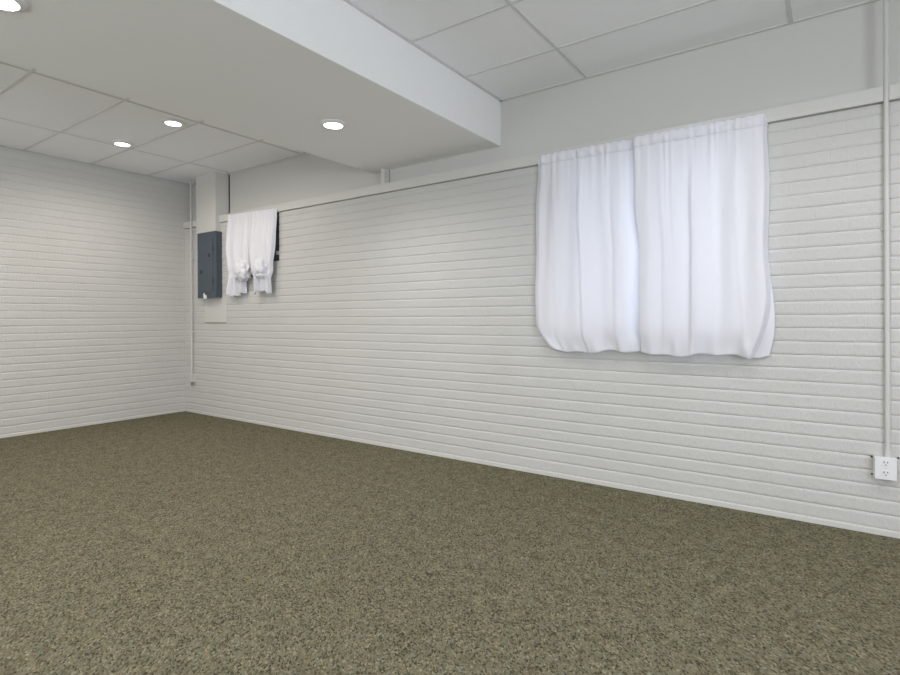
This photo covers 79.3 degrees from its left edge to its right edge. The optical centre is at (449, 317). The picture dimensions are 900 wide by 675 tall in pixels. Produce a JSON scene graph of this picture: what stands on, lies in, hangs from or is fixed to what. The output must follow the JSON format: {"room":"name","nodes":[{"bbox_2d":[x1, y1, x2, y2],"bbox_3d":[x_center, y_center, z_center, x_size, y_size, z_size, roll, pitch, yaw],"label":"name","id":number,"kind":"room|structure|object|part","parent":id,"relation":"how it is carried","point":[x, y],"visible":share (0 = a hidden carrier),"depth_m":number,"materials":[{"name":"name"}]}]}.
{"room":"basement room","nodes":[
{"label":"basement room","id":0,"kind":"room"},
{"bbox_2d":[0,146,192,434],"bbox_3d":[-5.342,-0.244,4.095,0.131,2.865,7.040,0,0,35],"label":"wall","id":1,"kind":"structure","parent":0,"point":[92,257],"depth_m":5.94,"materials":[{"name":"paint"}]},
{"bbox_2d":[0,409,184,437],"bbox_3d":[-5.319,1.174,4.000,0.014,0.030,6.905,0,0,35],"label":"baseboard","id":2,"kind":"structure","parent":1,"relation":"attached to","point":[179,410],"depth_m":5.92,"materials":[{"name":"white wood"}]},
{"bbox_2d":[0,0,879,184],"bbox_3d":[-1.281,-1.724,1.197,10.060,0.062,7.190,0,0,35],"label":"ceiling","id":3,"kind":"structure","parent":0,"point":[508,49],"depth_m":3.60,"materials":[{"name":"tile"}]},
{"bbox_2d":[111,139,132,146],"bbox_3d":[-3.172,-1.680,5.258,0.186,0.020,0.186,0,0,35],"label":"recessed light","id":4,"kind":"object","parent":3,"relation":"in","point":[123,143],"visible":1,"depth_m":5.22,"materials":[{"name":"white"}]},
{"bbox_2d":[161,118,184,126],"bbox_3d":[-2.397,-1.684,4.703,0.186,0.020,0.186,0,0,35],"label":"recessed light","id":5,"kind":"object","parent":3,"relation":"in","point":[174,122],"visible":1,"depth_m":4.67,"materials":[{"name":"white"}]},
{"bbox_2d":[0,0,500,173],"bbox_3d":[-2.175,-1.528,1.822,1.367,0.385,7.020,0,0,35],"label":"ceiling beam","id":6,"kind":"structure","parent":3,"relation":"attached to","point":[269,70],"depth_m":3.03,"materials":[{"name":"white paint"}]},
{"bbox_2d":[0,0,27,11],"bbox_3d":[-1.886,-1.331,2.279,0.186,0.020,0.186,0,0,35],"label":"recessed light","id":7,"kind":"object","parent":6,"relation":"attached to","point":[6,5],"visible":1,"depth_m":2.31,"materials":[{"name":"white"}]},
{"bbox_2d":[320,119,346,128],"bbox_3d":[-0.809,-1.336,3.766,0.186,0.020,0.186,0,0,35],"label":"recessed light","id":8,"kind":"object","parent":6,"relation":"attached to","point":[327,123],"visible":1,"depth_m":3.74,"materials":[{"name":"white"}]},
{"bbox_2d":[0,411,899,674],"bbox_3d":[-1.260,1.220,1.207,10.060,0.100,7.215,0,0,35],"label":"floor","id":9,"kind":"structure","parent":0,"point":[178,543],"depth_m":2.50,"materials":[{"name":"carpet"}]},
{"bbox_2d":[185,100,899,531],"bbox_3d":[0.734,0.018,4.045,9.860,2.286,0.131,0,0,35],"label":"wall","id":10,"kind":"structure","parent":0,"point":[407,317],"depth_m":3.97,"materials":[{"name":"paint"}]},
{"bbox_2d":[190,180,195,385],"bbox_3d":[-3.177,-0.421,6.694,0.054,2.530,0.055,0,0,35],"label":"conduit","id":11,"kind":"object","parent":10,"relation":"attached to","point":[192,376],"visible":1,"depth_m":6.68,"materials":[{"name":"white metal"}]},
{"bbox_2d":[197,231,222,297],"bbox_3d":[-2.852,-0.616,6.440,0.395,0.778,0.097,0,0,35],"label":"breaker panel","id":12,"kind":"object","parent":10,"relation":"attached to","point":[209,244],"visible":1,"depth_m":6.37,"materials":[{"name":"grey metal"}]},
{"bbox_3d":[-2.878,-0.613,6.413,0.280,0.630,0.007,0,0,35],"label":"door","id":13,"kind":"part","parent":12,"relation":"part of","materials":[{"name":"grey metal"}]},
{"bbox_2d":[205,298,226,322],"bbox_3d":[-2.779,-0.079,6.442,0.435,0.297,0.012,0,0,35],"label":"panel","id":14,"kind":"object","parent":10,"relation":"attached to","point":[215,308],"depth_m":6.44,"materials":[{"name":"white"}]},
{"bbox_2d":[273,213,279,260],"bbox_3d":[-2.124,-0.856,6.013,0.806,0.512,0.064,0,0,35],"label":"window","id":15,"kind":"structure","parent":10,"relation":"in","point":[276,254],"depth_m":5.83,"materials":[{"name":"black metal"}]},
{"bbox_3d":[-2.120,-0.856,6.019,0.792,0.498,0.006,0,0,35],"label":"pane","id":16,"kind":"part","parent":15,"relation":"part of","materials":[{"name":"clear glass"}]},
{"bbox_2d":[185,409,899,538],"bbox_3d":[0.701,1.146,3.990,9.860,0.030,0.014,0,0,35],"label":"baseboard","id":17,"kind":"structure","parent":10,"relation":"attached to","point":[870,530],"depth_m":3.69,"materials":[{"name":"white wood"}]},
{"bbox_2d":[870,455,898,480],"bbox_3d":[2.283,0.788,2.850,0.120,0.118,0.055,0,0,35],"label":"electrical outlet","id":18,"kind":"object","parent":10,"relation":"attached to","point":[885,468],"visible":1,"depth_m":2.83,"materials":[{"name":"white plastic"}]},
{"bbox_2d":[881,470,889,476],"bbox_3d":[2.269,0.815,2.828,0.037,0.037,0.003,0,0,35],"label":"receptacle","id":19,"kind":"object","parent":18,"relation":"attached to","point":[884,473],"depth_m":2.83,"materials":[{"name":"grey plastic"}]},
{"bbox_2d":[881,460,889,466],"bbox_3d":[2.269,0.761,2.828,0.037,0.037,0.003,0,0,35],"label":"receptacle","id":20,"kind":"object","parent":18,"relation":"attached to","point":[884,463],"depth_m":2.83,"materials":[{"name":"grey plastic"}]},
{"bbox_2d":[881,0,891,457],"bbox_3d":[2.292,-0.489,2.851,0.046,2.445,0.030,0,0,35],"label":"conduit","id":21,"kind":"object","parent":10,"relation":"attached to","point":[887,452],"visible":1,"depth_m":2.84,"materials":[{"name":"white"}]},
{"bbox_2d":[192,0,899,220],"bbox_3d":[0.751,-1.438,4.164,9.960,0.633,0.200,0,0,35],"label":"wall","id":22,"kind":"structure","parent":0,"point":[841,52],"depth_m":3.56,"materials":[{"name":"white paint"}]},
{"bbox_2d":[196,172,229,233],"bbox_3d":[-2.828,-1.347,6.538,0.409,0.691,0.243,0,0,35],"label":"column","id":23,"kind":"structure","parent":22,"relation":"attached to","point":[212,189],"depth_m":6.41,"materials":[{"name":"white paint"}]},
{"bbox_2d":[226,212,251,296],"bbox_3d":[-2.379,-0.701,6.072,0.490,0.942,0.133,0,0,35],"label":"curtain","id":24,"kind":"object","parent":22,"relation":"hanging from","point":[238,225],"visible":0.94,"depth_m":6.08,"materials":[{"name":"white fabric"}]},
{"bbox_2d":[249,208,276,294],"bbox_3d":[-2.028,-0.703,5.823,0.444,0.916,0.141,0,0,35],"label":"curtain","id":25,"kind":"object","parent":22,"relation":"hanging from","point":[262,237],"visible":1,"depth_m":5.80,"materials":[{"name":"white fabric"}]},
{"bbox_2d":[381,169,388,183],"bbox_3d":[-0.592,-1.272,4.945,0.045,0.142,0.071,0,0,35],"label":"trim","id":26,"kind":"structure","parent":22,"relation":"attached to","point":[384,172],"depth_m":4.92,"materials":[{"name":"white paint"}]},
{"bbox_2d":[183,86,882,228],"bbox_3d":[-0.501,-1.162,4.885,6.882,0.079,0.125,0,0,35],"label":"trim","id":27,"kind":"structure","parent":22,"relation":"attached to","point":[872,96],"depth_m":4.07,"materials":[{"name":"white"}]},
{"bbox_2d":[535,139,652,355],"bbox_3d":[0.955,-0.467,3.736,0.830,1.437,0.101,0,0,35],"label":"curtain","id":28,"kind":"object","parent":22,"relation":"hanging from","point":[587,285],"visible":0.87,"depth_m":3.72,"materials":[{"name":"white fabric"}]},
{"bbox_2d":[634,114,774,358],"bbox_3d":[1.522,-0.466,3.319,0.787,1.434,0.106,0,0,33],"label":"curtain","id":29,"kind":"object","parent":22,"relation":"hanging from","point":[702,191],"visible":1,"depth_m":3.28,"materials":[{"name":"white fabric"}]},
{"bbox_2d":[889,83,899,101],"bbox_3d":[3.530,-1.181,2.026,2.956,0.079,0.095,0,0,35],"label":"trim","id":30,"kind":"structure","parent":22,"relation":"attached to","point":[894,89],"depth_m":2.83,"materials":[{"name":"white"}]}
]}

